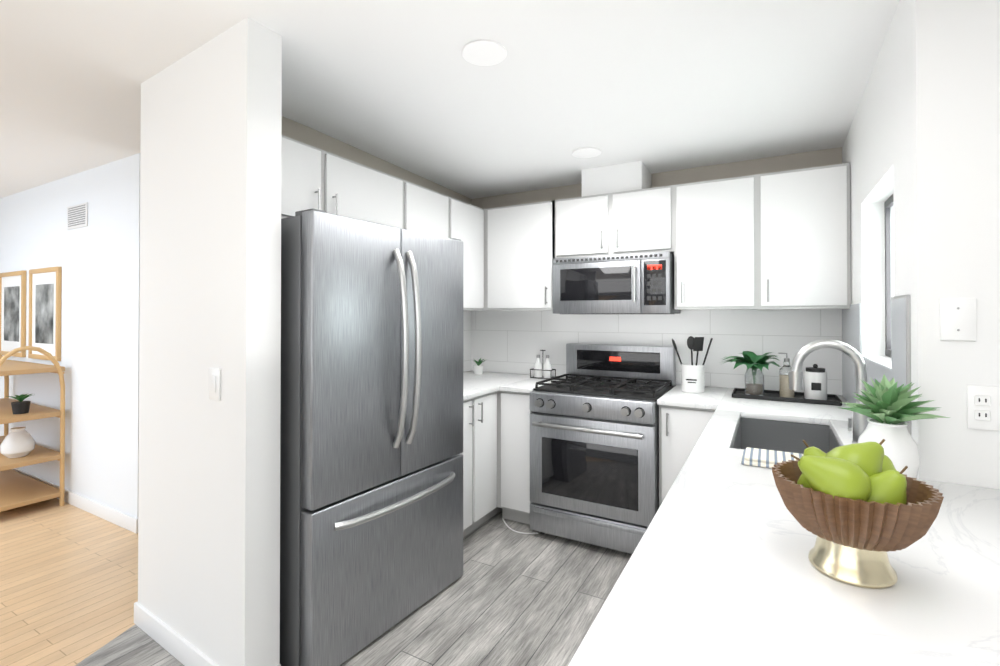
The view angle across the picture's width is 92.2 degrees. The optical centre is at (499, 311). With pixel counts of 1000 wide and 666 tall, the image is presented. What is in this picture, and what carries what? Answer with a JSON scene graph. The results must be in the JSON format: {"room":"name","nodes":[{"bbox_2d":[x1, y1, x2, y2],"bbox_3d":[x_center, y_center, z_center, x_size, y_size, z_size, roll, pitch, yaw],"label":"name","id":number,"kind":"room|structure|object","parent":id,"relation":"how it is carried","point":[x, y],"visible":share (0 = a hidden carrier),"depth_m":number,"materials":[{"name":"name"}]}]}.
{"room":"kitchen","nodes":[
{"label":"kitchen","id":0,"kind":"room"},
{"bbox_2d":[0,153,139,518],"bbox_3d":[-3.208,0.124,6.062,4.550,2.600,4.350,0,-1,29],"label":"wall","id":1,"kind":"structure","parent":0,"point":[97,259],"depth_m":3.38,"materials":[{"name":"white paint"}]},
{"bbox_2d":[0,270,26,356],"bbox_3d":[-4.133,0.023,4.073,0.550,0.710,0.024,0,-1,29],"label":"picture frame","id":2,"kind":"object","parent":1,"relation":"attached to","point":[12,310],"visible":0.94,"depth_m":4.05,"materials":[{"name":"brown wood"}]},
{"bbox_2d":[28,266,61,360],"bbox_3d":[-3.540,0.021,3.740,0.550,0.710,0.024,0,-1,29],"label":"picture frame","id":3,"kind":"object","parent":1,"relation":"attached to","point":[45,288],"visible":0.98,"depth_m":3.72,"materials":[{"name":"brown wood"}]},
{"bbox_2d":[12,468,137,533],"bbox_3d":[-4.272,1.364,4.150,4.562,0.090,0.015,0,-1,29],"label":"baseboard","id":4,"kind":"structure","parent":1,"relation":"attached to","point":[117,517],"depth_m":3.26,"materials":[{"name":"white wood"}]},
{"bbox_2d":[67,202,87,229],"bbox_3d":[-3.061,-0.686,3.484,0.320,0.170,0.010,0,-1,29],"label":"air vent","id":5,"kind":"object","parent":1,"relation":"in","point":[77,216],"visible":1,"depth_m":3.47,"materials":[{"name":"white"}]},
{"bbox_2d":[138,17,281,665],"bbox_3d":[-1.218,0.092,1.976,0.880,2.600,0.130,0,-1,33],"label":"wall","id":6,"kind":"structure","parent":0,"point":[209,469],"depth_m":1.80,"materials":[{"name":"white paint"}]},
{"bbox_2d":[134,601,280,665],"bbox_3d":[-1.221,1.347,1.961,0.904,0.090,0.142,0,-1,33],"label":"baseboard","id":7,"kind":"structure","parent":6,"relation":"attached to","point":[181,649],"depth_m":1.96,"materials":[{"name":"white wood"}]},
{"bbox_2d":[209,368,220,400],"bbox_3d":[-1.060,0.271,1.786,0.075,0.118,0.009,0,-1,34],"label":"light switch","id":8,"kind":"object","parent":6,"relation":"attached to","point":[214,383],"visible":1,"depth_m":1.78,"materials":[{"name":"white plastic"}]},
{"bbox_2d":[0,498,631,665],"bbox_3d":[-1.834,1.420,2.325,10.600,0.050,9.500,0,-1,29],"label":"floor","id":9,"kind":"structure","parent":0,"point":[509,597],"depth_m":2.32,"materials":[{"name":"grey wood"}]},
{"bbox_2d":[0,346,64,511],"bbox_3d":[-3.734,0.823,3.582,1.128,1.164,0.408,0,-1,29],"label":"etagere shelf","id":10,"kind":"object","parent":9,"relation":"on","point":[19,447],"visible":1,"depth_m":3.42,"materials":[{"name":"brown wood"}]},
{"bbox_2d":[280,208,462,665],"bbox_3d":[-0.680,0.508,2.304,0.734,1.772,0.915,0,-1,33],"label":"refrigerator","id":11,"kind":"object","parent":9,"relation":"on","point":[371,483],"visible":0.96,"depth_m":1.97,"materials":[{"name":"grey metal"}]},
{"bbox_2d":[460,391,499,537],"bbox_3d":[-0.434,0.961,3.058,0.619,0.878,0.581,0,-1,29],"label":"base cabinet","id":12,"kind":"object","parent":9,"relation":"on","point":[481,417],"depth_m":2.99,"materials":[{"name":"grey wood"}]},
{"bbox_2d":[463,371,531,402],"bbox_3d":[-0.266,0.508,3.342,0.636,0.030,1.236,0,-1,29],"label":"countertop","id":13,"kind":"structure","parent":12,"relation":"on","point":[474,386],"depth_m":3.37,"materials":[{"name":"white stone"}]},
{"bbox_2d":[473,358,487,374],"bbox_3d":[-0.159,0.433,3.781,0.144,0.124,0.139,0,-1,29],"label":"plant","id":14,"kind":"object","parent":13,"relation":"on","point":[478,368],"visible":1,"depth_m":3.75,"materials":[{"name":"green plant"}]},
{"bbox_2d":[500,391,531,524],"bbox_3d":[0.245,0.963,3.395,0.269,0.878,0.635,0,-1,29],"label":"base cabinet","id":15,"kind":"object","parent":9,"relation":"on","point":[515,411],"depth_m":3.12,"materials":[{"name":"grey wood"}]},
{"bbox_2d":[500,375,565,394],"bbox_3d":[0.256,0.508,3.381,0.237,0.030,0.658,0,-1,29],"label":"countertop","id":16,"kind":"structure","parent":15,"relation":"on","point":[522,386],"depth_m":3.18,"materials":[{"name":"white stone"}]},
{"bbox_2d":[530,350,555,378],"bbox_3d":[0.316,0.389,3.544,0.170,0.207,0.089,0,-1,29],"label":"rack","id":17,"kind":"object","parent":16,"relation":"on","point":[545,370],"visible":0.98,"depth_m":3.53,"materials":[{"name":"white ceramic"}]},
{"bbox_2d":[502,518,537,533],"bbox_3d":[0.116,1.395,3.110,0.305,0.008,0.135,0,-1,29],"label":"power cord","id":18,"kind":"object","parent":9,"relation":"on","point":[517,531],"visible":0.98,"depth_m":3.04,"materials":[{"name":"white plastic"}]},
{"bbox_2d":[530,343,675,553],"bbox_3d":[0.665,0.818,3.080,0.754,1.164,0.756,0,-1,29],"label":"range","id":19,"kind":"object","parent":9,"relation":"on","point":[594,447],"visible":0.88,"depth_m":2.83,"materials":[{"name":"grey metal"}]},
{"bbox_2d":[659,407,711,502],"bbox_3d":[1.187,0.959,2.865,0.349,0.878,0.635,0,-1,29],"label":"base cabinet","id":20,"kind":"object","parent":9,"relation":"on","point":[679,427],"depth_m":2.63,"materials":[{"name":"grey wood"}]},
{"bbox_2d":[657,385,727,410],"bbox_3d":[1.164,0.504,2.870,0.312,0.030,0.658,0,-1,29],"label":"countertop","id":21,"kind":"structure","parent":20,"relation":"on","point":[675,397],"depth_m":2.69,"materials":[{"name":"white stone"}]},
{"bbox_2d":[672,336,712,392],"bbox_3d":[1.162,0.321,2.919,0.231,0.335,0.153,0,-1,29],"label":"utensil crock","id":22,"kind":"object","parent":21,"relation":"on","point":[692,377],"visible":1,"depth_m":2.87,"materials":[{"name":"white ceramic"}]},
{"bbox_2d":[568,388,999,665],"bbox_3d":[0.953,0.490,1.061,1.095,0.030,4.018,0,-1,29],"label":"countertop","id":23,"kind":"structure","parent":20,"relation":"on","point":[722,573],"depth_m":0.82,"materials":[{"name":"white stone"}]},
{"bbox_2d":[741,447,802,467],"bbox_3d":[0.911,0.467,1.496,0.285,0.022,0.155,0,-1,29],"label":"dish towel","id":24,"kind":"object","parent":23,"relation":"on","point":[765,458],"visible":0.54,"depth_m":1.50,"materials":[{"name":"white fabric"}]},
{"bbox_2d":[720,351,841,405],"bbox_3d":[1.558,0.359,2.730,0.596,0.256,0.434,0,-1,29],"label":"tray","id":25,"kind":"object","parent":23,"relation":"on","point":[815,385],"visible":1,"depth_m":2.65,"materials":[{"name":"black"}]},
{"bbox_2d":[720,351,779,395],"bbox_3d":[1.445,0.358,2.794,0.335,0.246,0.434,0,-1,29],"label":"plant","id":26,"kind":"object","parent":25,"relation":"on","point":[754,377],"depth_m":2.73,"materials":[{"name":"green plant"}]},
{"bbox_2d":[778,352,794,397],"bbox_3d":[1.588,0.355,2.668,0.076,0.250,0.072,0,-1,29],"label":"soap dispenser","id":27,"kind":"object","parent":25,"relation":"on","point":[784,391],"depth_m":2.65,"materials":[{"name":"clear glass"}]},
{"bbox_2d":[804,364,826,399],"bbox_3d":[1.722,0.384,2.626,0.106,0.192,0.108,0,-1,29],"label":"canister","id":28,"kind":"object","parent":25,"relation":"on","point":[815,379],"depth_m":2.59,"materials":[{"name":"white ceramic"}]},
{"bbox_2d":[732,415,847,453],"bbox_3d":[1.141,0.614,1.925,0.380,0.228,0.754,0,-1,29],"label":"sink","id":29,"kind":"object","parent":23,"relation":"in","point":[767,432],"depth_m":2.23,"materials":[{"name":"grey metal"}]},
{"bbox_2d":[788,339,869,443],"bbox_3d":[1.234,0.293,1.810,0.258,0.377,0.096,0,-1,29],"label":"faucet","id":30,"kind":"object","parent":23,"relation":"on","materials":[{"name":"silver metal"}]},
{"bbox_2d":[772,439,943,588],"bbox_3d":[0.642,0.353,0.882,0.252,0.240,0.252,0,-1,29],"label":"fruit bowl","id":31,"kind":"object","parent":23,"relation":"on","point":[860,510],"visible":1,"depth_m":0.82,"materials":[{"name":"brown wood"}]},
{"bbox_2d":[840,374,949,477],"bbox_3d":[1.083,0.328,1.341,0.244,0.297,0.253,0,-1,29],"label":"vase","id":32,"kind":"object","parent":23,"relation":"on","point":[889,409],"visible":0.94,"depth_m":1.30,"materials":[{"name":"white ceramic"}]},
{"bbox_2d":[281,116,472,204],"bbox_3d":[-0.781,-0.884,3.086,0.006,0.229,2.190,0,-1,29],"label":"wall","id":33,"kind":"structure","parent":0,"point":[292,129],"depth_m":2.89,"materials":[{"name":"beige paint"}]},
{"bbox_2d":[281,135,328,218],"bbox_3d":[-1.080,-0.591,2.211,0.335,0.370,0.385,0,-1,29],"label":"upper cabinet","id":34,"kind":"object","parent":33,"relation":"attached to","point":[313,177],"depth_m":2.19,"materials":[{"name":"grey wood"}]},
{"bbox_2d":[329,152,408,229],"bbox_3d":[-0.843,-0.588,2.632,0.335,0.370,0.580,0,-1,29],"label":"upper cabinet","id":35,"kind":"object","parent":33,"relation":"attached to","point":[358,191],"depth_m":2.54,"materials":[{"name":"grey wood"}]},
{"bbox_2d":[409,182,484,310],"bbox_3d":[-0.483,-0.388,3.270,0.335,0.760,0.888,0,-1,29],"label":"upper cabinet","id":36,"kind":"object","parent":33,"relation":"attached to","point":[431,212],"depth_m":3.32,"materials":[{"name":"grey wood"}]},
{"bbox_2d":[0,0,898,198],"bbox_3d":[-1.834,-1.063,2.344,10.600,0.365,9.500,0,-1,29],"label":"ceiling","id":37,"kind":"structure","parent":0,"point":[656,86],"depth_m":2.08,"materials":[{"name":"white paint"}]},
{"bbox_2d":[462,40,506,65],"bbox_3d":[-0.061,-1.008,1.885,0.176,0.006,0.176,0,-1,29],"label":"recessed light","id":38,"kind":"object","parent":37,"relation":"in","point":[484,53],"visible":1,"depth_m":1.88,"materials":[{"name":"white plastic"}]},
{"bbox_2d":[572,147,600,157],"bbox_3d":[0.527,-0.964,2.931,0.176,0.006,0.176,0,-1,29],"label":"recessed light","id":39,"kind":"object","parent":37,"relation":"in","point":[587,152],"visible":1,"depth_m":2.92,"materials":[{"name":"white"}]},
{"bbox_2d":[582,161,651,195],"bbox_3d":[0.800,-0.884,3.292,0.400,0.228,0.299,0,-1,29],"label":"beam","id":40,"kind":"structure","parent":37,"relation":"attached to","point":[635,175],"depth_m":3.16,"materials":[{"name":"white"}]},
{"bbox_2d":[473,147,841,208],"bbox_3d":[0.871,-0.882,3.420,2.558,0.229,0.007,0,-1,29],"label":"wall","id":41,"kind":"structure","parent":0,"point":[833,156],"depth_m":3.15,"materials":[{"name":"beige paint"}]},
{"bbox_2d":[484,200,555,310],"bbox_3d":[0.202,-0.385,3.593,0.576,0.760,0.339,0,-1,29],"label":"upper cabinet","id":42,"kind":"object","parent":41,"relation":"attached to","point":[520,240],"depth_m":3.43,"materials":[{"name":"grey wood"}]},
{"bbox_2d":[556,185,675,257],"bbox_3d":[0.781,-0.565,3.268,0.814,0.405,0.339,0,-1,29],"label":"upper cabinet","id":43,"kind":"object","parent":41,"relation":"attached to","point":[640,220],"depth_m":3.09,"materials":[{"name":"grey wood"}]},
{"bbox_2d":[552,252,679,313],"bbox_3d":[0.768,-0.166,3.209,0.756,0.374,0.449,0,-1,29],"label":"microwave","id":44,"kind":"object","parent":43,"relation":"attached to","point":[640,283],"visible":1,"depth_m":3.03,"materials":[{"name":"grey metal"}]},
{"bbox_2d":[674,174,759,309],"bbox_3d":[1.331,-0.390,2.957,0.448,0.760,0.339,0,-1,29],"label":"upper cabinet","id":45,"kind":"object","parent":41,"relation":"attached to","point":[717,257],"depth_m":2.80,"materials":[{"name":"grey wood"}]},
{"bbox_2d":[760,163,850,309],"bbox_3d":[1.713,-0.392,2.742,0.428,0.760,0.339,0,-1,29],"label":"upper cabinet","id":46,"kind":"object","parent":41,"relation":"attached to","point":[776,240],"depth_m":2.59,"materials":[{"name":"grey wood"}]},
{"bbox_2d":[842,0,999,488],"bbox_3d":[1.679,0.093,2.033,0.200,2.600,1.620,0,-1,29],"label":"wall","id":47,"kind":"structure","parent":0,"point":[921,144],"depth_m":1.36,"materials":[{"name":"white paint"}]},
{"bbox_2d":[884,194,893,357],"bbox_3d":[1.598,-0.148,1.880,0.040,0.696,0.666,0,-1,29],"label":"window","id":48,"kind":"structure","parent":47,"relation":"in","point":[889,244],"depth_m":2.15,"materials":[{"name":"grey"}]},
{"bbox_2d":[940,298,976,340],"bbox_3d":[1.267,0.022,1.331,0.075,0.118,0.008,0,-1,29],"label":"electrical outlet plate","id":49,"kind":"object","parent":47,"relation":"attached to","point":[957,319],"visible":1,"depth_m":1.33,"materials":[{"name":"white plastic"}]},
{"bbox_2d":[967,385,999,430],"bbox_3d":[1.333,0.262,1.291,0.118,0.118,0.010,0,-1,29],"label":"electrical outlet plate","id":50,"kind":"object","parent":47,"relation":"attached to","point":[983,407],"visible":1,"depth_m":1.30,"materials":[{"name":"white plastic"}]},
{"bbox_3d":[0.863,0.104,3.508,3.050,2.600,0.150,0,-1,29],"label":"wall","id":51,"kind":"structure","parent":0,"visible":0},
{"bbox_2d":[463,295,910,434],"bbox_3d":[0.495,0.223,2.742,2.559,0.526,1.542,0,-1,29],"label":"backsplash","id":52,"kind":"structure","parent":51,"relation":"attached to","point":[509,341],"depth_m":3.12,"materials":[{"name":"tile"}]}
]}

